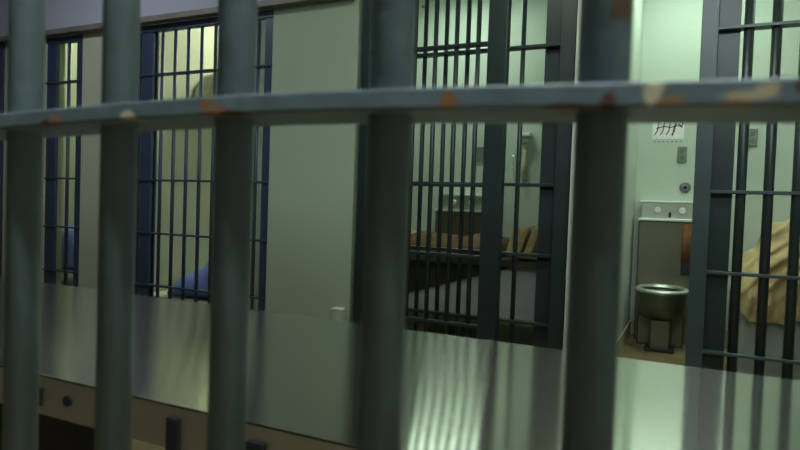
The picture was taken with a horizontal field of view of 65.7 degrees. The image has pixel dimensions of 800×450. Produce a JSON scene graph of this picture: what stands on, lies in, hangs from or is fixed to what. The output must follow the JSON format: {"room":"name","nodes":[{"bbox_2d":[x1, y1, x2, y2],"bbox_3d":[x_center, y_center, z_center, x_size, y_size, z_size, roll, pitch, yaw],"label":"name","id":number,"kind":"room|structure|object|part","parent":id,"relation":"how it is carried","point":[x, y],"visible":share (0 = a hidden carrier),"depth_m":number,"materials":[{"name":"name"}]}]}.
{"room":"prison interior","nodes":[
{"label":"prison interior","id":0,"kind":"room"},
{"bbox_2d":[62,43,76,225],"bbox_3d":[-2.956,-0.731,5.934,0.100,2.720,1.920,3,2,25],"label":"wall","id":1,"kind":"structure","parent":0,"point":[74,45],"depth_m":5.69,"materials":[{"name":"paint"}]},
{"bbox_2d":[0,0,363,322],"bbox_3d":[-2.777,-0.686,4.702,5.685,2.720,0.150,3,2,25],"label":"wall","id":2,"kind":"structure","parent":0,"point":[313,192],"depth_m":3.58,"materials":[{"name":"paint"}]},
{"bbox_2d":[0,0,338,43],"bbox_3d":[-2.798,-1.387,4.586,5.685,0.038,0.060,3,2,25],"label":"trim","id":3,"kind":"structure","parent":2,"relation":"attached to","point":[263,4],"depth_m":3.90,"materials":[{"name":"grey paint"}]},
{"bbox_2d":[331,307,344,320],"bbox_3d":[-0.345,0.513,3.448,0.064,0.105,0.049,3,2,25],"label":"junction box","id":4,"kind":"object","parent":2,"relation":"attached to","point":[337,312],"visible":0.71,"depth_m":3.43,"materials":[{"name":"white plastic"}]},
{"bbox_3d":[-0.344,0.465,3.447,0.064,0.010,0.049,3,2,25],"label":"lid","id":5,"kind":"part","parent":4,"relation":"part of","materials":[{"name":"white plastic"}]},
{"bbox_2d":[154,26,213,291],"bbox_3d":[-1.531,-0.659,5.255,0.100,2.720,1.920,3,2,25],"label":"wall","id":6,"kind":"structure","parent":0,"point":[208,31],"depth_m":4.82,"materials":[{"name":"paint"}]},
{"bbox_3d":[-1.435,-0.932,5.033,0.240,0.085,0.630,3,2,25],"label":"wall shelf","id":7,"kind":"object","parent":6,"relation":"attached to","visible":0},
{"bbox_2d":[194,73,212,96],"bbox_3d":[-1.433,-1.099,5.030,0.224,0.222,0.440,3,2,25],"label":"folded blanket","id":8,"kind":"object","parent":7,"relation":"on","point":[207,79],"visible":0.15,"depth_m":4.84,"materials":[{"name":"fabric"}]},
{"bbox_2d":[250,20,265,309],"bbox_3d":[-0.530,-0.609,4.755,0.100,2.720,1.960,3,2,25],"label":"wall","id":9,"kind":"structure","parent":0,"point":[263,26],"depth_m":3.92,"materials":[{"name":"paint"}]},
{"bbox_2d":[131,311,726,449],"bbox_3d":[-1.700,0.831,2.570,9.600,0.100,7.150,3,2,25],"label":"floor","id":10,"kind":"structure","parent":0,"point":[523,334],"depth_m":4.35,"materials":[{"name":"concrete"}]},
{"bbox_2d":[0,44,4,276],"bbox_3d":[-3.753,-0.395,5.112,1.600,2.045,0.060,3,2,25],"label":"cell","id":11,"kind":"object","parent":10,"relation":"on","point":[2,46],"visible":0.3,"depth_m":4.74,"materials":[{"name":"blue metal"}]},
{"bbox_2d":[42,34,82,286],"bbox_3d":[-2.423,-0.328,4.478,0.390,2.045,0.045,3,2,25],"label":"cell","id":12,"kind":"object","parent":10,"relation":"on","point":[51,177],"visible":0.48,"depth_m":4.49,"materials":[{"name":"blue metal"}]},
{"bbox_3d":[-2.551,-0.335,4.539,0.105,2.045,0.024,3,2,25],"label":"frame post","id":13,"kind":"part","parent":12,"relation":"part of","materials":[{"name":"blue metal"}]},
{"bbox_3d":[-2.446,0.334,4.498,0.390,0.012,0.045,3,2,25],"label":"cross rail","id":14,"kind":"part","parent":12,"relation":"part of","materials":[{"name":"blue metal"}]},
{"bbox_3d":[-2.435,0.014,4.488,0.390,0.012,0.045,3,2,25],"label":"cross rail","id":15,"kind":"part","parent":12,"relation":"part of","materials":[{"name":"blue metal"}]},
{"bbox_3d":[-2.423,-0.336,4.477,0.390,0.012,0.045,3,2,25],"label":"cross rail","id":16,"kind":"part","parent":12,"relation":"part of","materials":[{"name":"blue metal"}]},
{"bbox_3d":[-2.399,-1.025,4.456,0.390,0.012,0.045,3,2,25],"label":"cross rail","id":17,"kind":"part","parent":12,"relation":"part of","materials":[{"name":"blue metal"}]},
{"bbox_3d":[-2.388,-1.327,4.446,0.390,0.044,0.040,3,2,25],"label":"rail","id":18,"kind":"part","parent":12,"relation":"part of","materials":[{"name":"blue metal"}]},
{"bbox_3d":[-2.281,-0.321,4.410,0.065,2.045,0.024,3,2,25],"label":"frame post","id":19,"kind":"part","parent":12,"relation":"part of","materials":[{"name":"blue metal"}]},
{"bbox_2d":[61,268,72,285],"bbox_3d":[-2.457,0.517,5.338,1.415,0.300,0.900,3,2,25],"label":"bunk","id":20,"kind":"object","parent":10,"relation":"on","point":[69,275],"visible":0.04,"depth_m":4.95,"materials":[{"name":"grey metal"}]},
{"bbox_2d":[61,224,73,268],"bbox_3d":[-2.559,0.172,5.303,1.166,0.354,0.648,3,2,25],"label":"blanket","id":21,"kind":"object","parent":20,"relation":"on","point":[70,231],"visible":0.02,"depth_m":5.05,"materials":[{"name":"blue fabric"}]},
{"bbox_2d":[154,290,206,303],"bbox_3d":[-1.259,0.618,4.656,0.980,0.225,0.900,3,2,25],"label":"bunk","id":22,"kind":"object","parent":10,"relation":"on","point":[162,294],"visible":0.02,"depth_m":4.36,"materials":[{"name":"grey metal"}]},
{"bbox_2d":[167,263,207,297],"bbox_3d":[-1.181,0.300,4.553,0.708,0.391,0.717,3,2,25],"label":"blanket","id":23,"kind":"object","parent":22,"relation":"on","point":[203,272],"visible":0.08,"depth_m":4.31,"materials":[{"name":"blue fabric"}]},
{"bbox_2d":[135,10,273,310],"bbox_3d":[-1.279,-0.271,3.940,1.140,2.045,0.058,3,2,25],"label":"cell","id":24,"kind":"object","parent":10,"relation":"on","point":[149,74],"visible":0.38,"depth_m":3.99,"materials":[{"name":"blue metal"}]},
{"bbox_3d":[-1.772,-0.296,4.167,0.035,2.045,0.024,3,2,25],"label":"frame post","id":25,"kind":"part","parent":24,"relation":"part of","materials":[{"name":"blue metal"}]},
{"bbox_3d":[-1.690,-0.292,4.128,0.095,2.045,0.024,3,2,25],"label":"frame post","id":26,"kind":"part","parent":24,"relation":"part of","materials":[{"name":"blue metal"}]},
{"bbox_3d":[-1.686,-0.292,4.159,0.125,2.045,0.012,3,2,25],"label":"jamb plate","id":27,"kind":"part","parent":24,"relation":"part of","materials":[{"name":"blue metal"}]},
{"bbox_3d":[-1.306,0.415,3.955,1.140,0.012,0.045,3,2,25],"label":"cross rail","id":28,"kind":"part","parent":24,"relation":"part of","materials":[{"name":"blue metal"}]},
{"bbox_3d":[-1.294,0.071,3.944,1.140,0.012,0.045,3,2,25],"label":"cross rail","id":29,"kind":"part","parent":24,"relation":"part of","materials":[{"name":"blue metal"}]},
{"bbox_3d":[-1.282,-0.279,3.933,1.140,0.012,0.045,3,2,25],"label":"cross rail","id":30,"kind":"part","parent":24,"relation":"part of","materials":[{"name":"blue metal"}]},
{"bbox_3d":[-1.258,-0.968,3.912,1.140,0.012,0.045,3,2,25],"label":"cross rail","id":31,"kind":"part","parent":24,"relation":"part of","materials":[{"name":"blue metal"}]},
{"bbox_3d":[-1.247,-1.270,3.902,1.140,0.044,0.040,3,2,25],"label":"rail","id":32,"kind":"part","parent":24,"relation":"part of","materials":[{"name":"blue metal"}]},
{"bbox_3d":[-0.796,-0.247,3.702,0.062,2.045,0.024,3,2,25],"label":"frame post","id":33,"kind":"part","parent":24,"relation":"part of","materials":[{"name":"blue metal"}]},
{"bbox_2d":[0,0,799,449],"bbox_3d":[-0.115,-0.296,0.367,1.250,2.400,0.050,3,2,25],"label":"bars","id":34,"kind":"object","parent":10,"relation":"in","point":[603,100],"visible":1,"depth_m":0.32,"materials":[{"name":"paint"}]},
{"bbox_2d":[0,277,799,449],"bbox_3d":[-0.287,0.530,0.966,3.300,0.700,0.515,3,2,25],"label":"steel table","id":35,"kind":"object","parent":10,"relation":"on","point":[459,393],"visible":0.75,"depth_m":0.75,"materials":[{"name":"grey paint"}]},
{"bbox_3d":[-0.932,0.505,1.081,1.235,0.697,0.015,3,2,25],"label":"under panel","id":36,"kind":"part","parent":35,"relation":"part of","materials":[{"name":"brown metal"}]},
{"bbox_2d":[432,194,481,319],"bbox_3d":[0.516,0.258,5.230,0.437,1.032,0.225,3,2,25],"label":"toilet","id":37,"kind":"object","parent":10,"relation":"on","point":[456,197],"visible":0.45,"depth_m":5.16,"materials":[{"name":"metal"}]},
{"bbox_2d":[408,250,536,320],"bbox_3d":[0.475,0.499,4.588,1.945,0.588,0.825,3,2,25],"label":"bunk","id":38,"kind":"object","parent":10,"relation":"on","point":[526,267],"visible":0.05,"depth_m":4.17,"materials":[{"name":"grey metal"}]},
{"bbox_2d":[410,231,509,253],"bbox_3d":[0.446,0.128,4.588,0.741,0.147,0.726,3,2,25],"label":"bedding","id":39,"kind":"object","parent":38,"relation":"on","point":[476,237],"visible":0.49,"depth_m":4.38,"materials":[{"name":"brown fabric"}]},
{"bbox_2d":[505,226,537,257],"bbox_3d":[0.865,0.109,4.171,0.232,0.207,0.330,3,2,25],"label":"folded blanket","id":40,"kind":"object","parent":38,"relation":"on","point":[528,235],"visible":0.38,"depth_m":4.03,"materials":[{"name":"beige fabric"}]},
{"bbox_2d":[408,0,577,349],"bbox_3d":[0.323,-0.270,3.277,1.164,2.195,0.060,3,2,25],"label":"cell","id":41,"kind":"object","parent":10,"relation":"on","point":[561,27],"visible":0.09,"depth_m":3.10,"materials":[{"name":"metal"}]},
{"bbox_3d":[0.297,0.477,3.301,1.164,0.016,0.045,3,2,25],"label":"cross rail","id":42,"kind":"part","parent":41,"relation":"part of","materials":[{"name":"metal"}]},
{"bbox_3d":[0.309,0.134,3.290,1.164,0.016,0.045,3,2,25],"label":"cross rail","id":43,"kind":"part","parent":41,"relation":"part of","materials":[{"name":"metal"}]},
{"bbox_3d":[0.322,-0.218,3.279,1.164,0.016,0.045,3,2,25],"label":"cross rail","id":44,"kind":"part","parent":41,"relation":"part of","materials":[{"name":"metal"}]},
{"bbox_3d":[0.346,-0.906,3.257,1.164,0.016,0.045,3,2,25],"label":"cross rail","id":45,"kind":"part","parent":41,"relation":"part of","materials":[{"name":"metal"}]},
{"bbox_3d":[0.742,-0.249,3.100,0.080,2.195,0.012,3,2,25],"label":"jamb plate","id":46,"kind":"part","parent":41,"relation":"part of","materials":[{"name":"metal"}]},
{"bbox_3d":[0.803,-0.245,3.048,0.075,2.195,0.060,3,2,25],"label":"frame post","id":47,"kind":"part","parent":41,"relation":"part of","materials":[{"name":"metal"}]},
{"bbox_2d":[634,200,692,353],"bbox_3d":[1.865,0.339,4.356,0.409,1.020,0.642,3,2,25],"label":"toilet","id":48,"kind":"object","parent":10,"relation":"on","point":[661,300],"visible":0.88,"depth_m":4.43,"materials":[{"name":"metal"}]},
{"bbox_3d":[1.883,-0.110,4.533,0.048,0.048,0.035,3,2,25],"label":"push knob","id":49,"kind":"part","parent":48,"relation":"part of","materials":[{"name":"silver metal"}]},
{"bbox_3d":[1.808,0.548,4.287,0.337,0.182,0.446,3,2,25],"label":"toilet bowl","id":50,"kind":"part","parent":48,"relation":"part of","materials":[{"name":"metal"}]},
{"bbox_3d":[1.811,0.461,4.284,0.264,0.016,0.349,3,2,25],"label":"bowl interior","id":51,"kind":"part","parent":48,"relation":"part of","materials":[{"name":"silver metal"}]},
{"bbox_3d":[2.031,-0.102,4.462,0.048,0.048,0.035,3,2,25],"label":"push knob","id":52,"kind":"part","parent":48,"relation":"part of","materials":[{"name":"silver metal"}]},
{"bbox_2d":[680,224,691,274],"bbox_3d":[2.038,0.174,4.380,0.100,0.360,0.020,3,2,25],"label":"hanging cloth","id":53,"kind":"object","parent":48,"relation":"hanging from","point":[686,228],"visible":0.6,"depth_m":4.38,"materials":[{"name":"brown fabric"}]},
{"bbox_2d":[685,0,799,379],"bbox_3d":[1.901,-0.187,2.414,1.365,2.195,0.060,3,2,25],"label":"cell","id":54,"kind":"object","parent":10,"relation":"on","point":[722,28],"visible":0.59,"depth_m":2.64,"materials":[{"name":"metal"}]},
{"bbox_3d":[1.316,-0.216,2.693,0.067,2.195,0.060,3,2,25],"label":"frame post","id":55,"kind":"part","parent":54,"relation":"part of","materials":[{"name":"metal"}]},
{"bbox_3d":[1.389,-0.213,2.672,0.083,2.195,0.012,3,2,25],"label":"jamb plate","id":56,"kind":"part","parent":54,"relation":"part of","materials":[{"name":"metal"}]},
{"bbox_3d":[1.904,0.576,2.424,1.300,0.014,0.060,3,2,25],"label":"cross rail","id":57,"kind":"part","parent":54,"relation":"part of","materials":[{"name":"metal"}]},
{"bbox_3d":[1.916,0.231,2.413,1.300,0.014,0.060,3,2,25],"label":"cross rail","id":58,"kind":"part","parent":54,"relation":"part of","materials":[{"name":"metal"}]},
{"bbox_3d":[1.928,-0.114,2.402,1.300,0.014,0.060,3,2,25],"label":"cross rail","id":59,"kind":"part","parent":54,"relation":"part of","materials":[{"name":"metal"}]},
{"bbox_3d":[1.952,-0.807,2.381,1.300,0.014,0.060,3,2,25],"label":"cross rail","id":60,"kind":"part","parent":54,"relation":"part of","materials":[{"name":"metal"}]},
{"bbox_2d":[727,291,799,380],"bbox_3d":[2.705,0.642,3.605,1.365,0.520,1.080,3,2,25],"label":"bunk","id":61,"kind":"object","parent":10,"relation":"on","point":[774,332],"visible":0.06,"depth_m":3.35,"materials":[{"name":"grey metal"}]},
{"bbox_2d":[740,219,799,324],"bbox_3d":[2.454,0.248,3.542,0.956,0.581,0.942,3,2,25],"label":"blanket","id":62,"kind":"object","parent":61,"relation":"on","point":[778,258],"visible":0.54,"depth_m":3.33,"materials":[{"name":"beige fabric"}]},
{"bbox_2d":[563,0,644,349],"bbox_3d":[1.313,-0.515,3.826,0.120,2.720,2.050,3,2,25],"label":"wall","id":63,"kind":"structure","parent":0,"point":[638,11],"depth_m":4.28,"materials":[{"name":"green paint"}]},
{"bbox_2d":[617,321,630,356],"bbox_3d":[1.324,0.797,3.834,0.012,0.100,2.038,3,2,25],"label":"baseboard","id":64,"kind":"structure","parent":63,"relation":"attached to","point":[626,332],"depth_m":4.32,"materials":[{"name":"paint"}]},
{"bbox_2d":[411,0,799,330],"bbox_3d":[2.037,-0.516,4.683,4.800,2.720,0.120,3,2,25],"label":"wall","id":65,"kind":"structure","parent":0,"point":[671,47],"depth_m":4.68,"materials":[{"name":"green paint"}]},
{"bbox_2d":[443,195,481,209],"bbox_3d":[0.552,-0.189,5.259,0.417,0.115,0.130,3,2,25],"label":"backsplash","id":66,"kind":"structure","parent":65,"relation":"attached to","point":[478,199],"depth_m":5.19,"materials":[{"name":"metal"}]},
{"bbox_2d":[476,147,483,161],"bbox_3d":[0.679,-0.597,5.256,0.090,0.130,0.015,3,2,25],"label":"wall plate","id":67,"kind":"object","parent":65,"relation":"attached to","point":[480,150],"visible":0.74,"depth_m":5.25,"materials":[{"name":"grey metal"}]},
{"bbox_2d":[511,153,515,169],"bbox_3d":[0.937,-0.524,5.123,0.027,0.142,0.040,3,2,25],"label":"hook","id":68,"kind":"object","parent":65,"relation":"attached to","point":[514,153],"visible":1,"depth_m":5.11,"materials":[{"name":"silver metal"}]},
{"bbox_2d":[522,132,531,182],"bbox_3d":[1.008,-0.536,5.058,0.110,0.425,0.090,3,2,25],"label":"pipe fixture","id":69,"kind":"object","parent":65,"relation":"attached to","point":[525,141],"visible":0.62,"depth_m":5.06,"materials":[{"name":"metal"}]},
{"bbox_2d":[641,202,692,218],"bbox_3d":[1.990,-0.105,4.573,0.389,0.115,0.130,3,2,25],"label":"backsplash","id":70,"kind":"structure","parent":65,"relation":"attached to","point":[647,208],"depth_m":4.52,"materials":[{"name":"metal"}]},
{"bbox_2d":[652,123,684,141],"bbox_3d":[2.002,-0.712,4.626,0.217,0.188,0.007,3,2,25],"label":"notice sheet","id":71,"kind":"object","parent":65,"relation":"attached to","point":[660,130],"visible":0.78,"depth_m":4.63,"materials":[{"name":"paper"}]},
{"bbox_2d":[629,320,726,344],"bbox_3d":[2.008,0.795,4.643,4.700,0.100,0.012,3,2,25],"label":"baseboard","id":72,"kind":"structure","parent":65,"relation":"attached to","point":[632,322],"depth_m":4.74,"materials":[{"name":"paint"}]},
{"bbox_2d":[677,147,686,161],"bbox_3d":[2.086,-0.522,4.585,0.064,0.116,0.015,3,2,25],"label":"wall plate","id":73,"kind":"object","parent":65,"relation":"attached to","point":[682,151],"visible":1,"depth_m":4.58,"materials":[{"name":"grey metal"}]},
{"bbox_2d":[679,182,690,192],"bbox_3d":[2.101,-0.275,4.570,0.080,0.080,0.034,3,2,25],"label":"button","id":74,"kind":"object","parent":65,"relation":"attached to","point":[685,187],"visible":1,"depth_m":4.57,"materials":[{"name":"grey metal"}]},
{"bbox_2d":[748,129,757,146],"bbox_3d":[2.494,-0.619,4.388,0.063,0.125,0.015,3,2,25],"label":"wall plate","id":75,"kind":"object","parent":65,"relation":"attached to","point":[753,133],"visible":0.83,"depth_m":4.38,"materials":[{"name":"grey metal"}]},
{"bbox_3d":[1.589,-1.578,2.603,3.915,0.500,0.150,3,2,25],"label":"wall","id":76,"kind":"structure","parent":0,"visible":0},
{"bbox_2d":[353,0,511,340],"bbox_3d":[0.148,-0.282,3.234,0.804,2.170,0.060,3,2,25],"label":"door","id":77,"kind":"structure","parent":76,"relation":"in","point":[499,28],"depth_m":3.12,"materials":[{"name":"metal"}]},
{"bbox_3d":[-0.194,-0.299,3.396,0.047,2.170,0.060,3,2,25],"label":"frame post","id":78,"kind":"part","parent":77,"relation":"part of","materials":[{"name":"metal"}]},
{"bbox_3d":[0.170,-0.915,3.214,0.804,0.016,0.045,3,2,25],"label":"cross rail","id":79,"kind":"part","parent":77,"relation":"part of","materials":[{"name":"metal"}]},
{"bbox_3d":[0.120,0.497,3.258,0.804,0.016,0.045,3,2,25],"label":"cross rail","id":80,"kind":"part","parent":77,"relation":"part of","materials":[{"name":"metal"}]},
{"bbox_3d":[0.133,0.148,3.247,0.804,0.016,0.045,3,2,25],"label":"cross rail","id":81,"kind":"part","parent":77,"relation":"part of","materials":[{"name":"metal"}]},
{"bbox_3d":[0.145,-0.211,3.236,0.804,0.016,0.045,3,2,25],"label":"cross rail","id":82,"kind":"part","parent":77,"relation":"part of","materials":[{"name":"metal"}]},
{"bbox_3d":[0.467,-0.266,3.082,0.097,2.170,0.060,3,2,25],"label":"frame post","id":83,"kind":"part","parent":77,"relation":"part of","materials":[{"name":"metal"}]}
]}

